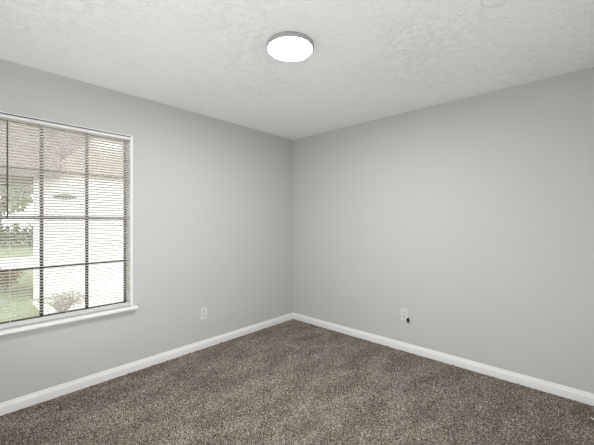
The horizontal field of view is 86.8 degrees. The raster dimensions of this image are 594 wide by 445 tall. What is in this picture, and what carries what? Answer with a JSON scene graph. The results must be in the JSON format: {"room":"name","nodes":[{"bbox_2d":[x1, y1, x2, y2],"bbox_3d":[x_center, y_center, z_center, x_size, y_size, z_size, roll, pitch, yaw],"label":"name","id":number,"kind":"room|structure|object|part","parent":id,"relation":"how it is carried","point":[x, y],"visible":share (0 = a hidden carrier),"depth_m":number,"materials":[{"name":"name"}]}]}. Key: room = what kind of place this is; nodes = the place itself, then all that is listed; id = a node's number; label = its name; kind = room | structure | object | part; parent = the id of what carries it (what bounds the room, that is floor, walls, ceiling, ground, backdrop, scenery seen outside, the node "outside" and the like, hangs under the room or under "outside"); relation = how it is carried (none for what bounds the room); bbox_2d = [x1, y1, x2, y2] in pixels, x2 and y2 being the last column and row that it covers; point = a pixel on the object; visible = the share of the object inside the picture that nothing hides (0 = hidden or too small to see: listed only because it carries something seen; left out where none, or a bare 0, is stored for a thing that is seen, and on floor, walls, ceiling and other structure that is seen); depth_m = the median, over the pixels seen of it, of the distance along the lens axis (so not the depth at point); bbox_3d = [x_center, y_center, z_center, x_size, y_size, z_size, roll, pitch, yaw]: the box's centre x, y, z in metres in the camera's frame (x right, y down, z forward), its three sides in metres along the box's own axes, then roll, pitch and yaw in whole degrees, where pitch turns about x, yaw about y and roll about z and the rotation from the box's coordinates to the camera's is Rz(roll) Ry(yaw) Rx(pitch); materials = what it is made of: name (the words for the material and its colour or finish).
{"room":"empty bedroom","nodes":[
{"label":"empty bedroom","id":0,"kind":"room"},
{"bbox_2d":[0,59,292,415],"bbox_3d":[-1.306,0.166,3.044,0.150,2.560,3.530,0,0,43],"label":"wall","id":1,"kind":"structure","parent":0,"point":[213,197],"depth_m":3.07,"materials":[{"name":"grey paint"}]},
{"bbox_2d":[0,111,137,335],"bbox_3d":[-1.811,0.008,2.460,0.200,1.528,1.008,0,0,43],"label":"window","id":2,"kind":"structure","parent":1,"relation":"in","point":[16,329],"depth_m":2.60,"materials":[{"name":"white"}]},
{"bbox_3d":[-1.859,-0.029,2.505,0.038,0.025,0.910,0,0,43],"label":"meeting rail","id":3,"kind":"part","parent":2,"relation":"part of","materials":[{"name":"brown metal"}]},
{"bbox_2d":[0,114,129,328],"bbox_3d":[-1.777,0.002,2.431,0.044,1.473,0.905,0,0,43],"label":"blind","id":4,"kind":"object","parent":2,"relation":"attached to","point":[3,117],"visible":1,"depth_m":2.41,"materials":[{"name":"white plastic"}]},
{"bbox_3d":[-2.007,-0.002,2.193,0.029,1.439,0.002,0,0,43],"label":"ladder cord","id":5,"kind":"part","parent":4,"relation":"part of","materials":[{"name":"white fabric"}]},
{"bbox_3d":[-1.782,0.723,2.436,0.026,0.030,0.901,0,0,43],"label":"rail","id":6,"kind":"part","parent":4,"relation":"part of","materials":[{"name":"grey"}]},
{"bbox_3d":[-1.783,-0.002,2.436,0.029,1.439,0.002,0,0,43],"label":"ladder cord","id":7,"kind":"part","parent":4,"relation":"part of","materials":[{"name":"white fabric"}]},
{"bbox_3d":[-1.792,0.757,2.443,0.150,0.030,1.008,0,0,43],"label":"sill","id":8,"kind":"part","parent":2,"relation":"part of","materials":[{"name":"white wood"}]},
{"bbox_2d":[0,313,292,415],"bbox_3d":[-1.195,1.284,3.043,0.013,0.084,3.380,0,0,43],"label":"baseboard","id":9,"kind":"structure","parent":1,"relation":"attached to","point":[9,406],"depth_m":2.70,"materials":[{"name":"white wood"}]},
{"bbox_2d":[200,307,206,319],"bbox_3d":[-0.976,0.961,3.285,0.008,0.120,0.074,0,0,43],"label":"wall outlet","id":10,"kind":"object","parent":1,"relation":"attached to","point":[203,311],"visible":1,"depth_m":3.28,"materials":[{"name":"white plastic"}]},
{"bbox_2d":[0,0,593,139],"bbox_3d":[-0.043,-1.174,1.980,3.450,0.120,3.680,0,0,43],"label":"ceiling","id":11,"kind":"structure","parent":0,"point":[370,60],"depth_m":2.02,"materials":[{"name":"white paint"}]},
{"bbox_2d":[267,31,313,60],"bbox_3d":[-0.043,-1.096,1.980,0.296,0.036,0.296,0,0,43],"label":"ceiling light","id":12,"kind":"object","parent":11,"relation":"in","point":[287,45],"visible":1,"depth_m":1.94,"materials":[{"name":"white glass"}]},
{"bbox_2d":[481,0,507,7],"bbox_3d":[0.985,-1.099,1.550,0.136,0.031,0.136,0,0,43],"label":"smoke detector","id":13,"kind":"object","parent":11,"relation":"attached to","point":[486,3],"visible":1,"depth_m":1.56,"materials":[{"name":"white plastic"}]},
{"bbox_2d":[0,319,593,444],"bbox_3d":[-0.043,1.330,1.980,3.150,0.035,3.380,0,0,43],"label":"floor","id":14,"kind":"structure","parent":0,"point":[290,382],"depth_m":2.29,"materials":[{"name":"brown carpet"}]},
{"bbox_2d":[293,67,593,393],"bbox_3d":[1.154,0.166,3.277,3.450,2.560,0.150,0,0,43],"label":"wall","id":15,"kind":"structure","parent":0,"point":[473,216],"depth_m":2.82,"materials":[{"name":"grey paint"}]},
{"bbox_2d":[401,308,407,320],"bbox_3d":[1.101,0.955,3.219,0.074,0.120,0.008,0,0,43],"label":"wall outlet","id":16,"kind":"object","parent":15,"relation":"attached to","point":[404,312],"visible":1,"depth_m":3.22,"materials":[{"name":"white plastic"}]},
{"bbox_2d":[293,313,593,405],"bbox_3d":[1.099,1.284,3.217,3.150,0.084,0.013,0,0,43],"label":"baseboard","id":17,"kind":"structure","parent":15,"relation":"attached to","point":[581,396],"depth_m":2.82,"materials":[{"name":"white wood"}]},
{"label":"outside","id":18,"kind":"structure","parent":0,"visible":0},
{"bbox_2d":[0,233,71,321],"bbox_3d":[-22.157,1.576,24.686,59.850,0.100,60.000,0,0,43],"label":"lawn","id":19,"kind":"structure","parent":18,"point":[22,278],"depth_m":6.47,"materials":[{"name":"green plant"}]},
{"bbox_2d":[0,266,24,290],"bbox_3d":[-6.387,1.254,6.856,0.672,0.591,0.837,0,0,-30],"label":"bush","id":20,"kind":"object","parent":19,"relation":"on","point":[1,274],"visible":0.58,"depth_m":6.84,"materials":[{"name":"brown plant"}]},
{"bbox_2d":[0,224,32,246],"bbox_3d":[-18.638,0.770,17.366,2.083,1.582,15.539,0,0,43],"label":"hedge","id":21,"kind":"object","parent":19,"relation":"on","point":[1,224],"visible":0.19,"depth_m":18.84,"materials":[{"name":"green plant"}]},
{"bbox_2d":[0,122,36,243],"bbox_3d":[-19.833,-2.804,20.419,6.613,8.772,5.972,0,0,-23],"label":"leafy tree","id":22,"kind":"object","parent":19,"relation":"on","point":[0,122],"visible":0.11,"depth_m":20.52,"materials":[{"name":"green plant"}]},
{"bbox_2d":[0,125,122,298],"bbox_3d":[-4.981,-1.274,8.232,9.700,5.600,3.980,0,0,-35],"label":"neighbor house","id":23,"kind":"structure","parent":19,"relation":"on","point":[120,254],"depth_m":6.54,"materials":[{"name":"white paint"}]},
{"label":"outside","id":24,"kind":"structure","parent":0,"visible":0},
{"bbox_2d":[0,257,32,268],"bbox_3d":[-9.204,1.520,12.733,4.300,0.012,60.000,0,0,43],"label":"street","id":25,"kind":"structure","parent":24,"point":[19,257],"depth_m":11.60,"materials":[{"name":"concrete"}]},
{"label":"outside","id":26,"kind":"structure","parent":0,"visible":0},
{"bbox_2d":[31,289,122,314],"bbox_3d":[-0.628,1.516,8.792,2.550,0.020,10.160,0,0,43],"label":"walkway","id":27,"kind":"structure","parent":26,"point":[117,290],"depth_m":5.99,"materials":[{"name":"concrete"}]},
{"bbox_2d":[44,289,84,313],"bbox_3d":[-3.807,1.321,5.170,0.745,0.419,0.623,0,0,-7],"label":"shrub","id":28,"kind":"object","parent":27,"relation":"on","point":[83,295],"visible":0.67,"depth_m":5.12,"materials":[{"name":"green plant"}]}
]}

